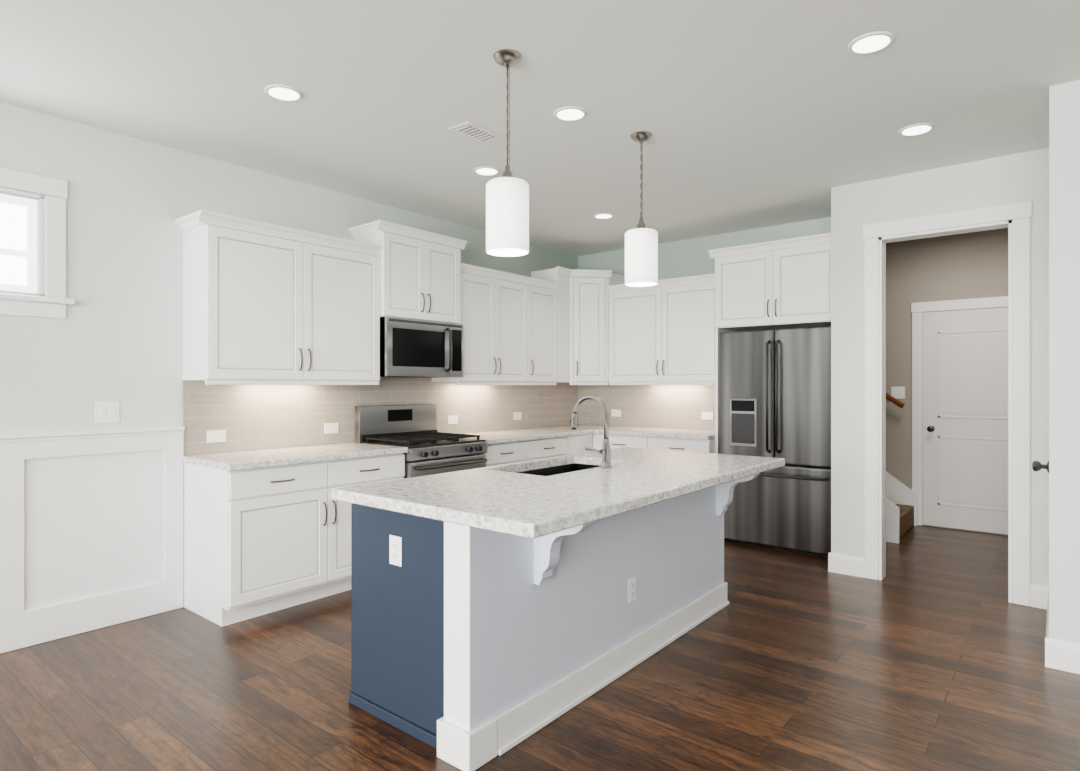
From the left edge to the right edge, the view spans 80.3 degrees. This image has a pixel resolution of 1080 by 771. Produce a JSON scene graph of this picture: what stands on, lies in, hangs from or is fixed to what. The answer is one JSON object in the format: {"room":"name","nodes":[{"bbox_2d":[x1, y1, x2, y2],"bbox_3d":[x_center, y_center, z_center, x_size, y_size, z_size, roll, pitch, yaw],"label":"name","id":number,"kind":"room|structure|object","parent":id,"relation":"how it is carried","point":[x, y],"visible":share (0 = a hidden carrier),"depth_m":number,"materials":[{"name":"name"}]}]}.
{"room":"kitchen","nodes":[
{"label":"kitchen","id":0,"kind":"room"},
{"bbox_2d":[0,102,579,455],"bbox_3d":[-2.574,-0.043,3.477,0.120,2.765,9.590,0,0,39],"label":"wall","id":1,"kind":"structure","parent":0,"point":[116,334],"depth_m":3.64,"materials":[{"name":"paint"}]},
{"bbox_2d":[0,167,74,318],"bbox_3d":[-2.812,-0.723,3.120,0.160,0.736,0.875,0,0,39],"label":"window","id":2,"kind":"structure","parent":1,"relation":"in","point":[32,255],"depth_m":3.34,"materials":[{"name":"white wood"}]},
{"bbox_2d":[0,426,184,653],"bbox_3d":[-3.807,0.792,1.832,0.040,1.095,5.242,0,0,39],"label":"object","id":3,"kind":"structure","parent":1,"relation":"attached to","point":[91,530],"depth_m":3.49,"materials":[{"name":"white wood"}]},
{"bbox_2d":[95,402,119,422],"bbox_3d":[-2.412,0.150,3.571,0.011,0.118,0.118,0,0,39],"label":"light switch","id":4,"kind":"object","parent":1,"relation":"attached to","point":[107,412],"depth_m":3.57,"materials":[{"name":"white plastic"}]},
{"bbox_2d":[207,430,225,442],"bbox_3d":[-2.035,0.320,4.025,0.005,0.075,0.118,0,0,39],"label":"electrical outlet plate","id":5,"kind":"object","parent":1,"relation":"attached to","point":[217,435],"depth_m":4.02,"materials":[{"name":"white plastic"}]},
{"bbox_2d":[175,210,382,384],"bbox_3d":[-1.656,-0.499,4.213,0.372,0.991,1.249,0,0,39],"label":"upper cabinet","id":6,"kind":"object","parent":1,"relation":"attached to","point":[267,304],"visible":1,"depth_m":4.00,"materials":[{"name":"white wood"}]},
{"bbox_2d":[324,423,338,433],"bbox_3d":[-1.518,0.310,4.662,0.005,0.075,0.118,0,0,39],"label":"electrical outlet plate","id":7,"kind":"object","parent":1,"relation":"attached to","point":[328,427],"depth_m":4.66,"materials":[{"name":"white plastic"}]},
{"bbox_2d":[183,377,578,454],"bbox_3d":[-0.870,0.180,5.471,0.008,0.488,4.104,0,0,39],"label":"tile backsplash","id":8,"kind":"structure","parent":1,"relation":"attached to","point":[251,417],"depth_m":4.67,"materials":[{"name":"beige tile"}]},
{"bbox_2d":[348,220,466,323],"bbox_3d":[-1.007,-0.835,4.987,0.402,0.680,0.856,0,0,39],"label":"upper cabinet","id":9,"kind":"object","parent":1,"relation":"attached to","point":[420,274],"visible":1,"depth_m":4.83,"materials":[{"name":"white wood"}]},
{"bbox_2d":[380,317,462,377],"bbox_3d":[-0.987,-0.279,4.971,0.452,0.427,0.756,0,0,39],"label":"microwave","id":10,"kind":"object","parent":9,"relation":"attached to","point":[411,348],"visible":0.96,"depth_m":4.80,"materials":[{"name":"grey metal"}]},
{"bbox_2d":[448,415,457,423],"bbox_3d":[-0.761,0.300,5.593,0.005,0.075,0.118,0,0,39],"label":"electrical outlet plate","id":11,"kind":"object","parent":1,"relation":"attached to","point":[453,419],"depth_m":5.60,"materials":[{"name":"white plastic"}]},
{"bbox_2d":[432,263,535,382],"bbox_3d":[-0.495,-0.513,5.673,0.333,0.963,0.940,0,0,39],"label":"upper cabinet","id":12,"kind":"object","parent":1,"relation":"attached to","point":[498,308],"depth_m":5.56,"materials":[{"name":"white wood"}]},
{"bbox_2d":[513,412,521,419],"bbox_3d":[-0.219,0.300,6.260,0.005,0.075,0.118,0,0,39],"label":"electrical outlet plate","id":13,"kind":"object","parent":1,"relation":"attached to","point":[516,415],"depth_m":6.26,"materials":[{"name":"white plastic"}]},
{"bbox_2d":[536,279,551,382],"bbox_3d":[-0.116,-0.513,6.138,0.333,0.963,0.501,0,0,39],"label":"upper cabinet","id":14,"kind":"object","parent":1,"relation":"attached to","point":[543,286],"depth_m":6.07,"materials":[{"name":"white wood"}]},
{"bbox_2d":[531,266,624,382],"bbox_3d":[0.408,-0.591,6.516,0.670,1.118,0.869,0,0,39],"label":"upper cabinet","id":15,"kind":"object","parent":1,"relation":"attached to","point":[553,326],"depth_m":6.38,"materials":[{"name":"white wood"}]},
{"bbox_2d":[0,525,1079,770],"bbox_3d":[0.718,1.390,1.723,7.440,0.100,11.020,0,0,39],"label":"floor","id":16,"kind":"structure","parent":0,"point":[928,653],"depth_m":2.80,"materials":[{"name":"brown wood"}]},
{"bbox_2d":[182,442,407,626],"bbox_3d":[-1.538,0.883,4.139,0.649,0.914,1.219,0,0,39],"label":"base cabinet","id":17,"kind":"object","parent":16,"relation":"on","point":[266,531],"visible":0.92,"depth_m":3.76,"materials":[{"name":"white wood"}]},
{"bbox_2d":[355,404,486,477],"bbox_3d":[-0.880,0.748,4.884,0.710,1.185,0.760,0,0,39],"label":"range","id":18,"kind":"object","parent":16,"relation":"on","point":[431,449],"visible":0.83,"depth_m":4.83,"materials":[{"name":"grey metal"}]},
{"bbox_2d":[483,444,565,466],"bbox_3d":[-0.331,0.902,5.654,0.610,0.876,1.120,0,0,39],"label":"base cabinet","id":19,"kind":"object","parent":16,"relation":"on","point":[495,456],"depth_m":5.32,"materials":[{"name":"white wood"}]},
{"bbox_2d":[462,424,714,451],"bbox_3d":[0.452,0.445,5.667,1.810,0.037,2.130,0,0,39],"label":"countertop","id":20,"kind":"structure","parent":19,"relation":"on","point":[563,438],"depth_m":5.84,"materials":[{"name":"white stone"}]},
{"bbox_2d":[348,463,764,770],"bbox_3d":[0.242,0.901,3.233,0.994,0.877,2.215,0,0,39],"label":"kitchen island","id":21,"kind":"object","parent":16,"relation":"on","point":[499,610],"depth_m":2.55,"materials":[{"name":"white"}]},
{"bbox_2d":[331,447,784,538],"bbox_3d":[0.284,0.445,3.168,1.075,0.045,2.284,0,0,39],"label":"island countertop","id":22,"kind":"structure","parent":21,"relation":"on","point":[506,499],"depth_m":2.62,"materials":[{"name":"white stone"}]},
{"bbox_2d":[570,395,611,468],"bbox_3d":[0.237,0.235,3.307,0.254,0.374,0.149,0,0,39],"label":"faucet","id":23,"kind":"object","parent":22,"relation":"on","point":[604,451],"visible":1,"depth_m":3.27,"materials":[{"name":"silver metal"}]},
{"bbox_2d":[566,452,587,455],"bbox_3d":[0.158,0.902,6.209,0.670,0.876,0.480,0,0,39],"label":"base cabinet","id":24,"kind":"object","parent":16,"relation":"on","point":[567,453],"depth_m":5.96,"materials":[{"name":"white wood"}]},
{"bbox_2d":[654,436,714,452],"bbox_3d":[1.377,0.902,5.894,0.661,0.876,0.610,0,0,39],"label":"base cabinet","id":25,"kind":"object","parent":16,"relation":"on","point":[704,446],"depth_m":5.52,"materials":[{"name":"white wood"}]},
{"bbox_2d":[708,233,830,453],"bbox_3d":[2.025,0.085,5.405,1.045,2.510,0.552,0,0,39],"label":"tall cabinet","id":26,"kind":"object","parent":16,"relation":"on","point":[779,284],"visible":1,"depth_m":5.22,"materials":[{"name":"white wood"}]},
{"bbox_2d":[719,327,830,557],"bbox_3d":[2.042,0.443,5.371,0.950,1.795,0.580,0,0,39],"label":"refrigerator","id":27,"kind":"object","parent":16,"relation":"on","point":[774,393],"visible":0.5,"depth_m":5.16,"materials":[{"name":"grey metal"}]},
{"bbox_2d":[886,393,917,542],"bbox_3d":[2.416,-0.035,6.524,2.359,2.750,0.914,0,0,39],"label":"stairs","id":28,"kind":"structure","parent":16,"relation":"on","point":[901,509],"depth_m":6.10,"materials":[{"name":"wood"}]},
{"bbox_2d":[0,0,1079,255],"bbox_3d":[0.718,-1.475,1.723,7.440,0.100,11.020,0,0,39],"label":"ceiling","id":29,"kind":"structure","parent":0,"point":[752,114],"depth_m":3.11,"materials":[{"name":"white paint"}]},
{"bbox_2d":[264,84,302,100],"bbox_3d":[-1.239,-1.420,3.099,0.178,0.008,0.176,0,0,39],"label":"recessed light","id":30,"kind":"object","parent":29,"relation":"in","point":[277,91],"depth_m":3.10,"materials":[{"name":"white plastic"}]},
{"bbox_2d":[449,121,502,143],"bbox_3d":[-0.358,-1.419,3.603,0.150,0.010,0.280,0,0,39],"label":"ceiling vent","id":31,"kind":"object","parent":29,"relation":"in","point":[475,132],"visible":1,"depth_m":3.58,"materials":[{"name":"white metal"}]},
{"bbox_2d":[473,166,499,175],"bbox_3d":[-0.352,-1.420,4.224,0.176,0.008,0.179,0,0,39],"label":"recessed light","id":32,"kind":"object","parent":29,"relation":"in","point":[483,170],"depth_m":4.22,"materials":[{"name":"white plastic"}]},
{"bbox_2d":[486,49,528,256],"bbox_3d":[-0.140,-1.000,2.769,0.186,0.849,0.186,0,0,39],"label":"pendant light","id":33,"kind":"object","parent":29,"relation":"hanging from","point":[507,213],"visible":1,"depth_m":2.70,"materials":[{"name":"white glass"}]},
{"bbox_2d":[553,106,586,120],"bbox_3d":[0.158,-1.420,3.336,0.175,0.008,0.178,0,0,39],"label":"recessed light","id":34,"kind":"object","parent":29,"relation":"in","point":[568,113],"depth_m":3.33,"materials":[{"name":"white plastic"}]},
{"bbox_2d":[593,213,613,218],"bbox_3d":[0.530,-1.420,5.343,0.176,0.008,0.185,0,0,39],"label":"recessed light","id":35,"kind":"object","parent":29,"relation":"in","point":[599,215],"depth_m":5.34,"materials":[{"name":"white plastic"}]},
{"bbox_2d":[625,131,657,286],"bbox_3d":[0.576,-1.000,3.642,0.186,0.849,0.186,0,0,39],"label":"pendant light","id":36,"kind":"object","parent":29,"relation":"hanging from","point":[641,254],"visible":0.98,"depth_m":3.57,"materials":[{"name":"white glass"}]},
{"bbox_2d":[847,31,894,53],"bbox_3d":[1.368,-1.420,2.646,0.174,0.008,0.180,0,0,39],"label":"recessed light","id":37,"kind":"object","parent":29,"relation":"in","point":[871,42],"depth_m":2.64,"materials":[{"name":"white plastic"}]},
{"bbox_2d":[898,123,934,135],"bbox_3d":[2.084,-1.420,3.544,0.174,0.008,0.182,0,0,39],"label":"recessed light","id":38,"kind":"object","parent":29,"relation":"in","point":[920,128],"depth_m":3.54,"materials":[{"name":"white plastic"}]},
{"bbox_2d":[580,218,823,430],"bbox_3d":[1.641,-0.043,6.269,2.900,2.765,0.300,0,0,39],"label":"wall","id":39,"kind":"structure","parent":0,"point":[689,257],"depth_m":6.18,"materials":[{"name":"paint"}]},
{"bbox_2d":[611,409,620,416],"bbox_3d":[0.802,0.290,6.743,0.118,0.075,0.005,0,0,39],"label":"electrical outlet plate","id":40,"kind":"object","parent":39,"relation":"attached to","point":[614,412],"depth_m":6.74,"materials":[{"name":"white plastic"}]},
{"bbox_2d":[579,383,714,429],"bbox_3d":[1.133,0.198,6.482,1.781,0.455,0.008,0,0,39],"label":"tile backsplash","id":41,"kind":"structure","parent":39,"relation":"attached to","point":[655,406],"depth_m":6.47,"materials":[{"name":"beige tile"}]},
{"bbox_2d":[612,273,714,382],"bbox_3d":[1.251,-0.513,6.176,1.188,0.963,0.333,0,0,39],"label":"upper cabinet","id":42,"kind":"object","parent":39,"relation":"attached to","point":[663,332],"depth_m":6.02,"materials":[{"name":"white wood"}]},
{"bbox_2d":[701,412,712,419],"bbox_3d":[1.593,0.290,6.099,0.118,0.075,0.005,0,0,39],"label":"electrical outlet plate","id":43,"kind":"object","parent":39,"relation":"attached to","point":[704,415],"depth_m":6.10,"materials":[{"name":"white plastic"}]},
{"bbox_2d":[824,149,1039,584],"bbox_3d":[2.602,-0.043,4.280,1.260,2.765,0.125,0,0,39],"label":"wall","id":44,"kind":"structure","parent":0,"point":[971,265],"depth_m":4.55,"materials":[{"name":"paint"}]},
{"bbox_2d":[891,387,904,398],"bbox_3d":[3.500,0.070,6.258,0.118,0.118,0.010,0,0,39],"label":"light switch","id":45,"kind":"object","parent":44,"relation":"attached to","point":[897,392],"depth_m":6.26,"materials":[{"name":"white plastic"}]},
{"bbox_2d":[863,201,1031,605],"bbox_3d":[2.663,0.110,4.228,0.936,2.460,0.168,0,0,39],"label":"door frame","id":46,"kind":"structure","parent":44,"relation":"attached to","point":[1014,218],"depth_m":4.08,"materials":[{"name":"white wood"}]},
{"bbox_2d":[911,296,1007,533],"bbox_3d":[3.956,0.272,5.843,1.002,2.136,0.080,0,0,39],"label":"hall door","id":47,"kind":"structure","parent":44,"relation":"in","point":[960,418],"depth_m":5.92,"materials":[{"name":"white wood"}]},
{"bbox_2d":[1040,80,1079,643],"bbox_3d":[3.465,-0.043,4.239,0.130,2.765,3.150,0,0,39],"label":"wall","id":48,"kind":"structure","parent":0,"point":[1060,162],"depth_m":3.02,"materials":[{"name":"paint"}]},
{"bbox_2d":[1032,461,1048,472],"bbox_3d":[2.719,0.318,3.466,0.070,2.025,0.706,0,0,39],"label":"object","id":49,"kind":"structure","parent":48,"relation":"in","point":[1037,466],"depth_m":3.23,"materials":[{"name":"metal"}]},
{"bbox_2d":[1039,585,1048,634],"bbox_3d":[2.738,1.272,3.464,0.040,0.135,0.970,0,0,39],"label":"baseboard","id":50,"kind":"structure","parent":48,"relation":"attached to","point":[1044,590],"depth_m":3.83,"materials":[{"name":"white wood"}]},
{"bbox_2d":[1045,635,1079,673],"bbox_3d":[3.612,1.272,2.079,3.096,0.135,0.016,0,0,39],"label":"baseboard","id":51,"kind":"structure","parent":48,"relation":"attached to","point":[1062,655],"depth_m":3.01,"materials":[{"name":"white wood"}]}
]}

